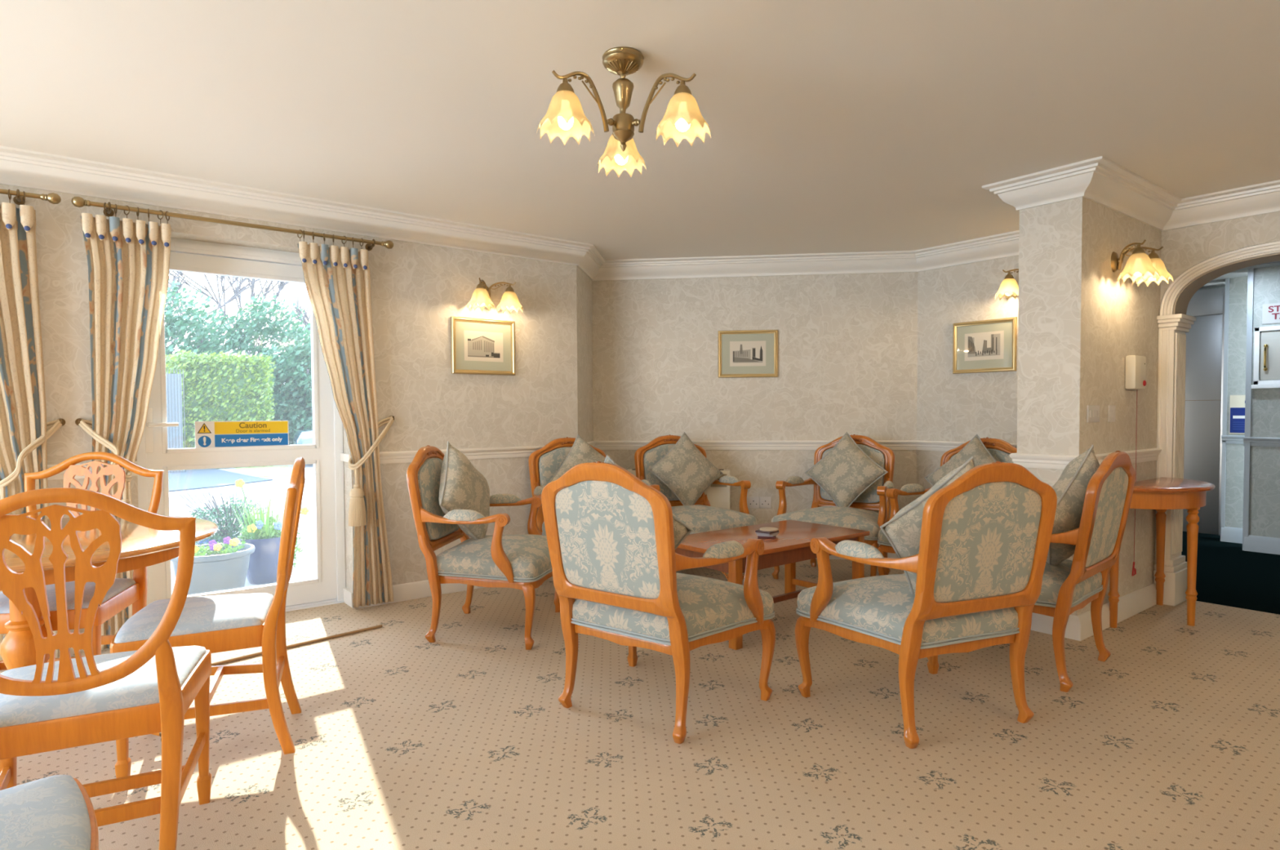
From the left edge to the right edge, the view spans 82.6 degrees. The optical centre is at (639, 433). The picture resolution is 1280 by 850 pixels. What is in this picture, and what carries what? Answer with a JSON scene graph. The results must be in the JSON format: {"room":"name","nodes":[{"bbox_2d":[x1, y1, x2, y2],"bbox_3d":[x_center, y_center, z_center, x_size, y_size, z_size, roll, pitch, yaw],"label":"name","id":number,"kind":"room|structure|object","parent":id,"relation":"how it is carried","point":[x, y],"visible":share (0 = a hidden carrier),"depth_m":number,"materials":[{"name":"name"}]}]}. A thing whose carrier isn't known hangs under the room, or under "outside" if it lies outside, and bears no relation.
{"room":"care facility","nodes":[
{"label":"care facility","id":0,"kind":"room"},
{"bbox_2d":[168,468,272,492],"bbox_3d":[-18.222,0.849,15.909,15.000,0.020,20.500,-2,2,-38],"label":"driveway","id":1,"kind":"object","parent":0,"point":[191,479],"visible":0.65,"depth_m":13.70,"materials":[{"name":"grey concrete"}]},
{"bbox_2d":[165,368,186,472],"bbox_3d":[-9.913,-0.273,15.365,0.509,2.200,0.188,-2,2,-38],"label":"fence","id":2,"kind":"object","parent":1,"relation":"on","point":[173,381],"visible":0.39,"depth_m":15.39,"materials":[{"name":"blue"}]},
{"bbox_2d":[168,463,315,594],"bbox_3d":[-7.604,0.910,16.167,36.000,0.240,25.234,-2,2,-38],"label":"patio","id":3,"kind":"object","parent":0,"point":[305,566],"depth_m":10.34,"materials":[{"name":"white concrete"}]},
{"bbox_2d":[164,278,233,355],"bbox_3d":[-12.759,-1.457,19.198,4.658,5.596,3.200,-2,2,-38],"label":"tree","id":4,"kind":"object","parent":3,"relation":"on","point":[174,322],"visible":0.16,"depth_m":19.47,"materials":[{"name":"green plant"}]},
{"bbox_2d":[165,270,258,342],"bbox_3d":[-16.412,-4.514,24.460,6.838,10.197,5.801,-2,2,-44],"label":"bare tree","id":5,"kind":"object","parent":3,"relation":"on","point":[237,291],"visible":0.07,"depth_m":25.22,"materials":[{"name":"grey plant"}]},
{"bbox_2d":[170,536,255,595],"bbox_3d":[-2.846,0.897,4.848,0.510,0.431,0.510,-2,2,-38],"label":"planter","id":6,"kind":"object","parent":3,"relation":"on","point":[217,566],"visible":0.62,"depth_m":4.72,"materials":[{"name":"grey plastic"}]},
{"bbox_2d":[174,486,273,545],"bbox_3d":[-3.241,0.760,5.700,0.644,0.657,0.644,-2,2,-38],"label":"plant","id":7,"kind":"object","parent":6,"relation":"in","point":[215,513],"visible":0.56,"depth_m":5.60,"materials":[{"name":"green plant"}]},
{"bbox_2d":[165,348,276,468],"bbox_3d":[-10.079,-0.555,17.379,2.468,2.853,2.520,-2,2,-38],"label":"hedge","id":8,"kind":"object","parent":3,"relation":"on","point":[223,387],"visible":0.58,"depth_m":16.60,"materials":[{"name":"green plant"}]},
{"bbox_2d":[168,271,288,356],"bbox_3d":[-15.004,-4.769,25.713,6.459,10.616,4.948,-1,2,-8],"label":"bare tree","id":9,"kind":"object","parent":3,"relation":"on","point":[281,286],"visible":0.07,"depth_m":25.71,"materials":[{"name":"grey plant"}]},
{"bbox_2d":[190,292,311,415],"bbox_3d":[-12.045,-1.648,22.585,4.387,5.332,2.978,-2,2,-38],"label":"tree","id":10,"kind":"object","parent":3,"relation":"on","point":[241,339],"visible":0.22,"depth_m":22.29,"materials":[{"name":"green plant"}]},
{"bbox_2d":[230,479,309,584],"bbox_3d":[-2.803,0.709,5.403,0.438,0.772,0.528,0,2,18],"label":"planter","id":11,"kind":"object","parent":3,"relation":"on","point":[263,562],"visible":0.8,"depth_m":5.30,"materials":[{"name":"blue"}]},
{"bbox_2d":[262,326,312,444],"bbox_3d":[-9.847,-0.983,20.842,2.519,4.091,2.685,1,2,39],"label":"shrub","id":12,"kind":"object","parent":3,"relation":"on","point":[293,371],"visible":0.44,"depth_m":20.13,"materials":[{"name":"green plant"}]},
{"bbox_2d":[274,296,311,346],"bbox_3d":[-11.130,-2.374,26.989,3.537,5.702,4.184,1,2,32],"label":"bare tree","id":13,"kind":"object","parent":3,"relation":"on","point":[304,315],"visible":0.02,"depth_m":26.86,"materials":[{"name":"grey plant"}]},
{"bbox_2d":[293,428,312,444],"bbox_3d":[-6.370,-0.011,18.405,4.250,1.450,1.840,-1,2,-28],"label":"parked car","id":14,"kind":"object","parent":3,"relation":"on","point":[304,436],"visible":0.03,"depth_m":16.78,"materials":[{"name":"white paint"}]},
{"bbox_2d":[235,465,292,476],"bbox_3d":[-8.053,0.802,15.624,1.086,0.015,3.140,-1,2,-29],"label":"lawn","id":15,"kind":"structure","parent":0,"point":[283,470],"depth_m":15.53,"materials":[{"name":"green plant"}]},
{"bbox_2d":[0,183,577,632],"bbox_3d":[-3.041,-0.106,3.517,6.376,2.400,0.240,-2,2,-38],"label":"wall","id":16,"kind":"structure","parent":0,"point":[416,289],"depth_m":4.63,"materials":[{"name":"paint"}]},
{"bbox_2d":[0,188,61,204],"bbox_3d":[-3.949,-1.063,2.551,3.010,0.082,0.117,-2,2,-38],"label":"curtain rod","id":17,"kind":"object","parent":16,"relation":"attached to","point":[52,197],"visible":1,"depth_m":3.40,"materials":[{"name":"gold metal"}]},
{"bbox_2d":[0,202,59,660],"bbox_3d":[-2.950,0.011,3.325,0.416,2.127,0.073,-2,2,-38],"label":"curtain","id":18,"kind":"object","parent":17,"relation":"hanging from","point":[23,409],"visible":0.51,"depth_m":3.38,"materials":[{"name":"fabric"}]},
{"bbox_2d":[0,417,65,514],"bbox_3d":[-2.884,0.250,3.425,0.132,0.644,0.315,0,2,18],"label":"tieback","id":19,"kind":"object","parent":16,"relation":"attached to","point":[51,428],"visible":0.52,"depth_m":3.37,"materials":[{"name":"beige fabric"}]},
{"bbox_2d":[47,461,137,479],"bbox_3d":[-2.813,0.184,3.534,0.620,0.074,0.028,-2,2,-38],"label":"trim","id":20,"kind":"structure","parent":16,"relation":"attached to","point":[60,475],"depth_m":3.54,"materials":[{"name":"white paint"}]},
{"bbox_2d":[75,417,133,506],"bbox_3d":[-2.632,0.242,3.615,0.276,0.644,0.122,0,2,3],"label":"tieback","id":21,"kind":"object","parent":16,"relation":"attached to","point":[81,422],"visible":0.34,"depth_m":3.57,"materials":[{"name":"beige fabric"}]},
{"bbox_2d":[71,195,393,250],"bbox_3d":[-2.129,-1.117,3.983,1.547,0.082,0.117,-2,2,-38],"label":"curtain rod","id":22,"kind":"object","parent":16,"relation":"attached to","point":[77,201],"visible":1,"depth_m":3.84,"materials":[{"name":"gold metal"}]},
{"bbox_2d":[80,213,171,649],"bbox_3d":[-2.544,-0.001,3.642,0.386,2.127,0.069,-2,2,-38],"label":"curtain","id":23,"kind":"object","parent":22,"relation":"hanging from","point":[128,261],"visible":0.62,"depth_m":3.63,"materials":[{"name":"fabric"}]},
{"bbox_2d":[297,240,393,608],"bbox_3d":[-1.719,-0.025,4.291,0.510,2.127,0.069,-2,2,-38],"label":"curtain","id":24,"kind":"object","parent":22,"relation":"hanging from","point":[337,281],"visible":0.95,"depth_m":4.33,"materials":[{"name":"fabric"}]},
{"bbox_2d":[137,237,346,611],"bbox_3d":[-2.267,0.009,4.193,1.063,2.160,0.149,-2,2,-38],"label":"door","id":25,"kind":"structure","parent":16,"relation":"in","point":[326,588],"depth_m":4.25,"materials":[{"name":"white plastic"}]},
{"bbox_2d":[194,420,288,448],"bbox_3d":[-2.284,0.001,4.197,0.480,0.154,0.007,-2,2,-38],"label":"warning sign","id":26,"kind":"object","parent":25,"relation":"attached to","point":[242,433],"visible":1,"depth_m":4.19,"materials":[{"name":"multicoloured"}]},
{"bbox_2d":[340,453,351,462],"bbox_3d":[-1.802,0.143,4.455,0.020,0.050,0.210,-2,2,-38],"label":"light switch","id":27,"kind":"object","parent":16,"relation":"attached to","point":[345,457],"visible":0.79,"depth_m":4.43,"materials":[{"name":"white paint"}]},
{"bbox_2d":[343,587,355,608],"bbox_3d":[-1.797,1.008,4.483,0.018,0.100,0.208,-2,2,-38],"label":"baseboard reveal","id":28,"kind":"structure","parent":16,"relation":"attached to","point":[348,593],"depth_m":4.45,"materials":[{"name":"white paint"}]},
{"bbox_2d":[348,415,394,526],"bbox_3d":[-1.624,0.212,4.408,0.144,0.644,0.352,1,2,31],"label":"tieback","id":29,"kind":"object","parent":16,"relation":"attached to","point":[357,510],"visible":0.94,"depth_m":4.28,"materials":[{"name":"beige fabric"}]},
{"bbox_2d":[450,315,515,375],"bbox_3d":[-1.049,-0.588,4.904,0.462,0.372,0.021,-2,2,-38],"label":"framed picture","id":30,"kind":"object","parent":16,"relation":"attached to","point":[482,346],"visible":1,"depth_m":4.90,"materials":[{"name":"brown"}]},
{"bbox_2d":[463,329,503,362],"bbox_3d":[-1.051,-0.590,4.907,0.286,0.200,0.001,-2,2,-38],"label":"print","id":31,"kind":"object","parent":30,"relation":"attached to","point":[479,345],"depth_m":4.91,"materials":[{"name":"grey paper"}]},
{"bbox_2d":[466,277,523,313],"bbox_3d":[-0.969,-0.914,4.819,0.401,0.203,0.246,-2,2,-38],"label":"wall light","id":32,"kind":"object","parent":16,"relation":"attached to","point":[481,297],"visible":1,"depth_m":4.80,"materials":[{"name":"yellow glass"}]},
{"bbox_2d":[355,552,897,608],"bbox_3d":[0.572,0.965,5.337,4.729,0.106,1.553,0,2,-4],"label":"baseboard","id":33,"kind":"structure","parent":16,"relation":"attached to","point":[417,589],"depth_m":4.66,"materials":[{"name":"white paint"}]},
{"bbox_2d":[0,145,1279,280],"bbox_3d":[0.108,-1.187,1.308,8.643,0.138,7.969,-2,2,-38],"label":"trim","id":34,"kind":"structure","parent":16,"relation":"attached to","point":[1101,180],"depth_m":4.16,"materials":[{"name":"white paint"}]},
{"bbox_2d":[576,266,593,442],"bbox_3d":[-0.524,-0.188,5.717,0.200,2.400,0.626,0,2,7],"label":"wall","id":35,"kind":"structure","parent":0,"point":[584,283],"depth_m":5.67,"materials":[{"name":"paint"}]},
{"bbox_2d":[0,0,1279,259],"bbox_3d":[0.037,-1.318,1.395,9.045,0.120,8.600,-2,2,-38],"label":"ceiling","id":36,"kind":"structure","parent":0,"point":[835,126],"depth_m":2.86,"materials":[{"name":"white paint"}]},
{"bbox_2d":[536,46,711,177],"bbox_3d":[-0.088,-1.133,2.460,0.540,0.315,0.574,-2,2,-38],"label":"chandelier","id":37,"kind":"object","parent":36,"relation":"hanging from","point":[565,117],"visible":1,"depth_m":2.44,"materials":[{"name":"yellow glass"}]},
{"bbox_2d":[0,531,1279,849],"bbox_3d":[1.409,1.159,2.541,12.500,0.121,8.600,-2,2,-38],"label":"floor","id":38,"kind":"structure","parent":0,"point":[464,739],"depth_m":2.59,"materials":[{"name":"carpet"}]},
{"bbox_2d":[0,774,98,849],"bbox_3d":[-1.177,0.648,1.095,0.580,1.022,0.539,-2,2,-38],"label":"dining chair","id":39,"kind":"object","parent":38,"relation":"on","point":[56,811],"visible":1,"depth_m":1.26,"materials":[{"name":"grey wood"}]},
{"bbox_2d":[0,452,164,670],"bbox_3d":[-2.332,0.598,2.936,0.539,1.022,0.580,-1,2,-10],"label":"dining chair","id":40,"kind":"object","parent":38,"relation":"on","point":[124,592],"visible":0.41,"depth_m":3.13,"materials":[{"name":"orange wood"}]},
{"bbox_2d":[0,487,211,849],"bbox_3d":[-1.432,0.625,1.891,0.539,1.022,0.580,-1,2,-27],"label":"dining chair","id":41,"kind":"object","parent":38,"relation":"on","point":[67,702],"visible":0.97,"depth_m":1.74,"materials":[{"name":"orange wood"}]},
{"bbox_2d":[0,515,218,742],"bbox_3d":[-2.195,0.746,2.607,1.204,0.745,1.204,-2,2,-38],"label":"dining table","id":42,"kind":"object","parent":38,"relation":"on","point":[142,546],"visible":0.2,"depth_m":2.55,"materials":[{"name":"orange wood"}]},
{"bbox_2d":[110,457,305,777],"bbox_3d":[-1.517,0.603,2.621,0.580,1.022,0.539,-1,2,-22],"label":"dining chair","id":43,"kind":"object","parent":38,"relation":"on","point":[224,622],"visible":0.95,"depth_m":2.49,"materials":[{"name":"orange wood"}]},
{"bbox_2d":[73,602,382,666],"bbox_3d":[-2.104,1.073,3.803,1.347,0.016,0.847,-2,2,-38],"label":"door mat","id":44,"kind":"object","parent":38,"relation":"on","point":[317,624],"visible":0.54,"depth_m":4.00,"materials":[{"name":"carpet"}]},
{"bbox_2d":[406,444,559,649],"bbox_3d":[-0.813,0.564,4.003,0.751,1.007,0.776,0,2,6],"label":"armchair","id":45,"kind":"object","parent":38,"relation":"on","point":[522,562],"visible":0.82,"depth_m":3.75,"materials":[{"name":"fabric"}]},
{"bbox_2d":[417,457,459,539],"bbox_3d":[-1.106,0.346,4.026,0.096,0.426,0.472,0,2,6],"label":"cushion","id":46,"kind":"object","parent":45,"relation":"on","point":[428,468],"depth_m":3.89,"materials":[{"name":"fabric"}]},
{"bbox_2d":[438,440,489,539],"bbox_3d":[-0.962,0.333,4.011,0.246,0.590,0.591,1,2,27],"label":"cushion","id":47,"kind":"object","parent":45,"relation":"on","point":[462,486],"visible":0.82,"depth_m":3.92,"materials":[{"name":"fabric"}]},
{"bbox_2d":[528,436,653,535],"bbox_3d":[-0.339,0.532,4.928,0.776,1.007,0.751,-1,2,-30],"label":"armchair","id":48,"kind":"object","parent":38,"relation":"on","point":[544,462],"visible":0.27,"depth_m":5.08,"materials":[{"name":"brown wood"}]},
{"bbox_2d":[538,446,572,487],"bbox_3d":[-0.488,0.307,5.174,0.472,0.426,0.096,-1,2,-30],"label":"cushion","id":49,"kind":"object","parent":48,"relation":"on","point":[551,459],"depth_m":5.10,"materials":[{"name":"fabric"}]},
{"bbox_2d":[547,434,605,483],"bbox_3d":[-0.363,0.296,5.078,0.589,0.588,0.246,-1,2,-15],"label":"cushion","id":50,"kind":"object","parent":48,"relation":"on","point":[581,451],"visible":0.34,"depth_m":5.03,"materials":[{"name":"fabric"}]},
{"bbox_2d":[541,461,775,743],"bbox_3d":[0.065,0.591,2.952,0.776,1.007,0.751,1,2,37],"label":"armchair","id":51,"kind":"object","parent":38,"relation":"on","point":[615,562],"visible":1,"depth_m":2.71,"materials":[{"name":"blue fabric"}]},
{"bbox_2d":[604,454,693,549],"bbox_3d":[-0.048,0.370,2.845,0.598,0.589,0.233,0,2,24],"label":"cushion","id":52,"kind":"object","parent":51,"relation":"on","point":[681,530],"visible":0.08,"depth_m":2.67,"materials":[{"name":"fabric"}]},
{"bbox_2d":[626,468,730,509],"bbox_3d":[0.298,0.643,5.745,0.820,0.728,0.150,0,2,7],"label":"heater","id":53,"kind":"object","parent":38,"relation":"on","point":[717,495],"visible":0.16,"depth_m":5.64,"materials":[{"name":"beige metal"}]},
{"bbox_2d":[634,434,757,533],"bbox_3d":[0.370,0.517,5.306,0.776,1.007,0.751,-1,2,-23],"label":"armchair","id":54,"kind":"object","parent":38,"relation":"on","point":[701,517],"visible":0.3,"depth_m":5.29,"materials":[{"name":"fabric"}]},
{"bbox_2d":[643,444,678,499],"bbox_3d":[0.256,0.290,5.570,0.472,0.426,0.096,-1,2,-23],"label":"cushion","id":55,"kind":"object","parent":54,"relation":"on","point":[652,453],"depth_m":5.51,"materials":[{"name":"fabric"}]},
{"bbox_2d":[648,431,723,505],"bbox_3d":[0.349,0.281,5.451,0.611,0.589,0.234,-1,2,-28],"label":"cushion","id":56,"kind":"object","parent":54,"relation":"on","point":[684,469],"visible":0.98,"depth_m":5.37,"materials":[{"name":"fabric"}]},
{"bbox_2d":[675,519,869,649],"bbox_3d":[0.720,0.814,4.154,1.120,0.480,0.600,-2,2,-38],"label":"coffee table","id":57,"kind":"object","parent":38,"relation":"on","point":[791,545],"visible":0.39,"depth_m":4.05,"materials":[{"name":"brown wood"}]},
{"bbox_2d":[770,434,894,578],"bbox_3d":[1.405,0.515,5.178,0.776,1.007,0.751,1,2,35],"label":"armchair","id":58,"kind":"object","parent":38,"relation":"on","point":[824,510],"visible":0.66,"depth_m":5.23,"materials":[{"name":"fabric"}]},
{"bbox_2d":[804,431,888,506],"bbox_3d":[1.488,0.279,5.293,0.241,0.590,0.596,-2,2,-41],"label":"cushion","id":59,"kind":"object","parent":58,"relation":"on","point":[846,471],"visible":0.98,"depth_m":5.22,"materials":[{"name":"fabric"}]},
{"bbox_2d":[821,444,884,502],"bbox_3d":[1.571,0.288,5.412,0.472,0.426,0.096,1,2,35],"label":"cushion","id":60,"kind":"object","parent":58,"relation":"on","point":[876,452],"depth_m":5.32,"materials":[{"name":"fabric"}]},
{"bbox_2d":[795,461,1057,748],"bbox_3d":[1.112,0.588,2.874,0.776,1.007,0.751,-1,2,-22],"label":"armchair","id":61,"kind":"object","parent":38,"relation":"on","point":[979,566],"visible":1,"depth_m":2.62,"materials":[{"name":"brown wood"}]},
{"bbox_2d":[880,456,974,594],"bbox_3d":[1.130,0.371,2.714,0.595,0.584,0.235,-1,2,-12],"label":"cushion","id":62,"kind":"object","parent":61,"relation":"on","point":[903,531],"visible":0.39,"depth_m":2.61,"materials":[{"name":"fabric"}]},
{"bbox_2d":[877,436,1017,575],"bbox_3d":[1.979,0.532,4.513,0.751,1.007,0.776,-2,2,-39],"label":"armchair","id":63,"kind":"object","parent":38,"relation":"on","point":[1000,450],"visible":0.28,"depth_m":4.67,"materials":[{"name":"brown wood"}]},
{"bbox_2d":[924,434,995,486],"bbox_3d":[2.086,0.297,4.607,0.592,0.591,0.245,1,2,34],"label":"cushion","id":64,"kind":"object","parent":63,"relation":"on","point":[975,448],"visible":0.28,"depth_m":4.61,"materials":[{"name":"fabric"}]},
{"bbox_2d":[952,448,1013,462],"bbox_3d":[2.205,0.306,4.692,0.096,0.426,0.472,-2,2,-39],"label":"cushion","id":65,"kind":"object","parent":63,"relation":"on","point":[1002,455],"depth_m":4.62,"materials":[{"name":"fabric"}]},
{"bbox_2d":[927,450,1135,692],"bbox_3d":[1.817,0.567,3.412,0.776,1.007,0.751,-2,2,-43],"label":"armchair","id":66,"kind":"object","parent":38,"relation":"on","point":[1068,586],"visible":0.58,"depth_m":3.11,"materials":[{"name":"brown wood"}]},
{"bbox_2d":[1046,444,1099,564],"bbox_3d":[1.919,0.340,3.251,0.242,0.590,0.600,1,2,34],"label":"cushion","id":67,"kind":"object","parent":66,"relation":"on","point":[1070,489],"visible":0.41,"depth_m":3.13,"materials":[{"name":"fabric"}]},
{"bbox_2d":[1107,476,1215,627],"bbox_3d":[2.952,0.659,4.054,0.850,0.770,0.365,-2,2,-38],"label":"side table","id":68,"kind":"object","parent":38,"relation":"on","point":[1162,494],"visible":0.84,"depth_m":3.95,"materials":[{"name":"brown wood"}]},
{"bbox_2d":[591,271,917,545],"bbox_3d":[0.805,-0.203,5.975,2.778,2.400,0.200,0,2,7],"label":"wall","id":69,"kind":"structure","parent":0,"point":[847,343],"depth_m":5.85,"materials":[{"name":"paint"}]},
{"bbox_2d":[718,329,777,377],"bbox_3d":[0.864,-0.643,5.839,0.473,0.376,0.022,0,2,7],"label":"framed picture","id":70,"kind":"object","parent":69,"relation":"attached to","point":[748,353],"visible":1,"depth_m":5.84,"materials":[{"name":"brown"}]},
{"bbox_2d":[729,340,765,366],"bbox_3d":[0.865,-0.645,5.843,0.286,0.200,0.001,0,2,7],"label":"print","id":71,"kind":"object","parent":70,"relation":"attached to","point":[742,353],"depth_m":5.84,"materials":[{"name":"grey paper"}]},
{"bbox_2d":[747,496,759,507],"bbox_3d":[0.915,0.552,5.879,0.093,0.092,0.012,0,2,7],"label":"wall socket","id":72,"kind":"object","parent":69,"relation":"attached to","point":[753,501],"visible":0.98,"depth_m":5.88,"materials":[{"name":"white plastic"}]},
{"bbox_2d":[351,440,1161,469],"bbox_3d":[0.813,0.119,4.947,4.852,0.074,1.984,0,2,10],"label":"trim","id":73,"kind":"structure","parent":69,"relation":"attached to","point":[1028,460],"depth_m":5.16,"materials":[{"name":"white paint"}]},
{"bbox_2d":[759,496,771,508],"bbox_3d":[1.010,0.552,5.868,0.093,0.092,0.012,0,2,7],"label":"wall socket","id":74,"kind":"object","parent":69,"relation":"attached to","point":[764,502],"visible":1,"depth_m":5.87,"materials":[{"name":"white plastic"}]},
{"bbox_2d":[1017,196,1161,615],"bbox_3d":[2.691,-0.162,4.272,1.368,2.400,0.311,-2,2,-38],"label":"wall pillar","id":75,"kind":"structure","parent":0,"point":[1078,325],"depth_m":3.89,"materials":[{"name":"paint"}]},
{"bbox_2d":[1086,404,1099,422],"bbox_3d":[2.383,-0.106,3.826,0.150,0.090,0.012,-2,2,-38],"label":"light switch","id":76,"kind":"object","parent":75,"relation":"attached to","point":[1093,411],"visible":1,"depth_m":3.81,"materials":[{"name":"white plastic"}]},
{"bbox_2d":[1031,582,1156,640],"bbox_3d":[2.608,0.981,4.236,1.197,0.119,0.369,-2,2,-38],"label":"baseboard","id":77,"kind":"structure","parent":75,"relation":"attached to","point":[1079,628],"depth_m":3.91,"materials":[{"name":"white paint"}]},
{"bbox_2d":[1107,404,1115,422],"bbox_3d":[2.580,-0.112,3.980,0.090,0.090,0.012,-2,2,-38],"label":"light switch","id":78,"kind":"object","parent":75,"relation":"attached to","point":[1111,408],"visible":1,"depth_m":3.97,"materials":[{"name":"white plastic"}]},
{"bbox_2d":[1124,355,1146,575],"bbox_3d":[2.814,0.182,4.139,0.170,1.251,0.064,-2,2,-38],"label":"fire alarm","id":79,"kind":"object","parent":75,"relation":"attached to","point":[1135,365],"visible":1,"depth_m":4.09,"materials":[{"name":"beige plastic"}]},
{"bbox_2d":[1111,239,1173,286],"bbox_3d":[2.655,-0.906,3.870,0.401,0.203,0.246,-2,2,-38],"label":"wall light","id":80,"kind":"object","parent":75,"relation":"attached to","point":[1140,267],"visible":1,"depth_m":3.84,"materials":[{"name":"yellow glass"}]},
{"bbox_2d":[916,211,1279,497],"bbox_3d":[4.090,-0.144,3.441,0.202,2.400,6.350,-2,2,-38],"label":"wall","id":81,"kind":"structure","parent":0,"point":[951,407],"depth_m":5.34,"materials":[{"name":"paint"}]},
{"bbox_2d":[952,316,1017,373],"bbox_3d":[2.487,-0.635,5.274,0.021,0.376,0.460,-2,2,-38],"label":"framed picture","id":82,"kind":"object","parent":81,"relation":"attached to","point":[990,345],"visible":1,"depth_m":5.26,"materials":[{"name":"brown"}]},
{"bbox_2d":[964,330,1004,360],"bbox_3d":[2.491,-0.637,5.276,0.001,0.200,0.286,-2,2,-38],"label":"print","id":83,"kind":"object","parent":82,"relation":"attached to","point":[980,345],"depth_m":5.27,"materials":[{"name":"grey paper"}]},
{"bbox_2d":[994,268,1018,300],"bbox_3d":[2.613,-1.028,4.922,0.246,0.203,0.401,-2,2,-38],"label":"wall light","id":84,"kind":"object","parent":81,"relation":"attached to","point":[1009,286],"visible":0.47,"depth_m":4.96,"materials":[{"name":"yellow glass"}]},
{"bbox_2d":[1153,313,1195,605],"bbox_3d":[3.265,0.157,4.451,0.273,1.745,0.127,-2,2,-38],"label":"pilaster","id":85,"kind":"object","parent":81,"relation":"attached to","point":[1172,330],"visible":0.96,"depth_m":4.40,"materials":[{"name":"white paint"}]},
{"bbox_2d":[1159,240,1279,315],"bbox_3d":[3.544,-0.876,3.914,0.036,0.360,1.270,-2,2,-38],"label":"trim","id":86,"kind":"object","parent":81,"relation":"attached to","point":[1168,300],"visible":0.98,"depth_m":4.22,"materials":[{"name":"white paint"}]},
{"bbox_2d":[1173,253,1279,314],"bbox_3d":[3.642,-0.849,3.992,0.212,0.300,1.150,-2,2,-38],"label":"arch","id":87,"kind":"object","parent":81,"relation":"attached to","point":[1181,303],"visible":0.94,"depth_m":4.30,"materials":[{"name":"beige paint"}]},
{"bbox_2d":[1197,285,1225,290],"bbox_3d":[5.032,-0.277,7.586,0.200,2.400,2.700,-2,2,-38],"label":"wall","id":88,"kind":"structure","parent":0,"point":[1222,286],"depth_m":6.89,"materials":[{"name":"paper"}]},
{"bbox_2d":[1182,287,1225,535],"bbox_3d":[5.093,-0.216,7.208,0.075,2.300,1.270,-2,2,-38],"label":"door","id":89,"kind":"structure","parent":88,"relation":"in","point":[1204,360],"depth_m":6.87,"materials":[{"name":"silver metal"}]},
{"bbox_2d":[1224,275,1247,528],"bbox_3d":[5.390,-0.242,6.388,0.220,2.400,0.375,-2,2,-38],"label":"wall","id":90,"kind":"structure","parent":0,"point":[1237,306],"depth_m":6.40,"materials":[{"name":"paper"}]},
{"bbox_2d":[1221,526,1242,543],"bbox_3d":[5.253,0.892,6.409,0.023,0.132,0.220,-2,2,-38],"label":"baseboard","id":91,"kind":"structure","parent":90,"relation":"attached to","point":[1234,535],"depth_m":6.43,"materials":[{"name":"grey paint"}]},
{"bbox_2d":[1221,435,1244,444],"bbox_3d":[5.243,0.050,6.386,0.028,0.074,0.230,-2,2,-38],"label":"trim","id":92,"kind":"structure","parent":90,"relation":"attached to","point":[1233,439],"depth_m":6.41,"materials":[{"name":"grey paint"}]},
{"bbox_2d":[1229,395,1245,434],"bbox_3d":[5.262,-0.171,6.366,0.009,0.340,0.175,-2,2,-38],"label":"notice","id":93,"kind":"object","parent":90,"relation":"attached to","point":[1237,402],"visible":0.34,"depth_m":6.39,"materials":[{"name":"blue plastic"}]},
{"bbox_2d":[1200,260,1279,288],"bbox_3d":[5.319,-1.373,4.790,3.455,0.100,7.400,-2,2,-38],"label":"ceiling","id":94,"kind":"structure","parent":0,"point":[1243,272],"depth_m":6.25,"materials":[{"name":"grey"}]},
{"bbox_2d":[1248,265,1279,537],"bbox_3d":[6.548,-0.184,4.281,0.210,2.400,4.630,-2,2,-38],"label":"wall","id":95,"kind":"structure","parent":0,"point":[1264,464],"depth_m":5.95,"materials":[{"name":"paper"}]},
{"bbox_2d":[1220,268,1253,550],"bbox_3d":[5.115,-0.201,6.243,0.045,2.330,0.498,0,2,20],"label":"door frame","id":96,"kind":"object","parent":95,"relation":"attached to","point":[1251,271],"visible":1,"depth_m":6.04,"materials":[{"name":"grey paint"}]},
{"bbox_2d":[1243,436,1279,446],"bbox_3d":[6.450,0.110,4.224,0.028,0.074,4.650,-2,2,-38],"label":"trim","id":97,"kind":"structure","parent":95,"relation":"attached to","point":[1255,441],"depth_m":5.95,"materials":[{"name":"grey paint"}]},
{"bbox_2d":[1244,534,1279,554],"bbox_3d":[6.462,0.952,4.244,0.023,0.132,4.630,-2,2,-38],"label":"baseboard","id":98,"kind":"structure","parent":95,"relation":"attached to","point":[1265,544],"depth_m":5.96,"materials":[{"name":"grey paint"}]},
{"bbox_2d":[1251,325,1279,388],"bbox_3d":[5.204,-0.617,5.757,0.056,0.500,0.570,-2,2,-38],"label":"hatch","id":99,"kind":"object","parent":95,"relation":"attached to","point":[1266,348],"visible":1,"depth_m":5.91,"materials":[{"name":"white plastic"}]},
{"bbox_2d":[1262,302,1279,324],"bbox_3d":[5.157,-0.974,5.838,0.008,0.160,0.260,-2,2,-38],"label":"sign","id":100,"kind":"object","parent":95,"relation":"attached to","point":[1270,312],"visible":1,"depth_m":5.89,"materials":[{"name":"white plastic"}]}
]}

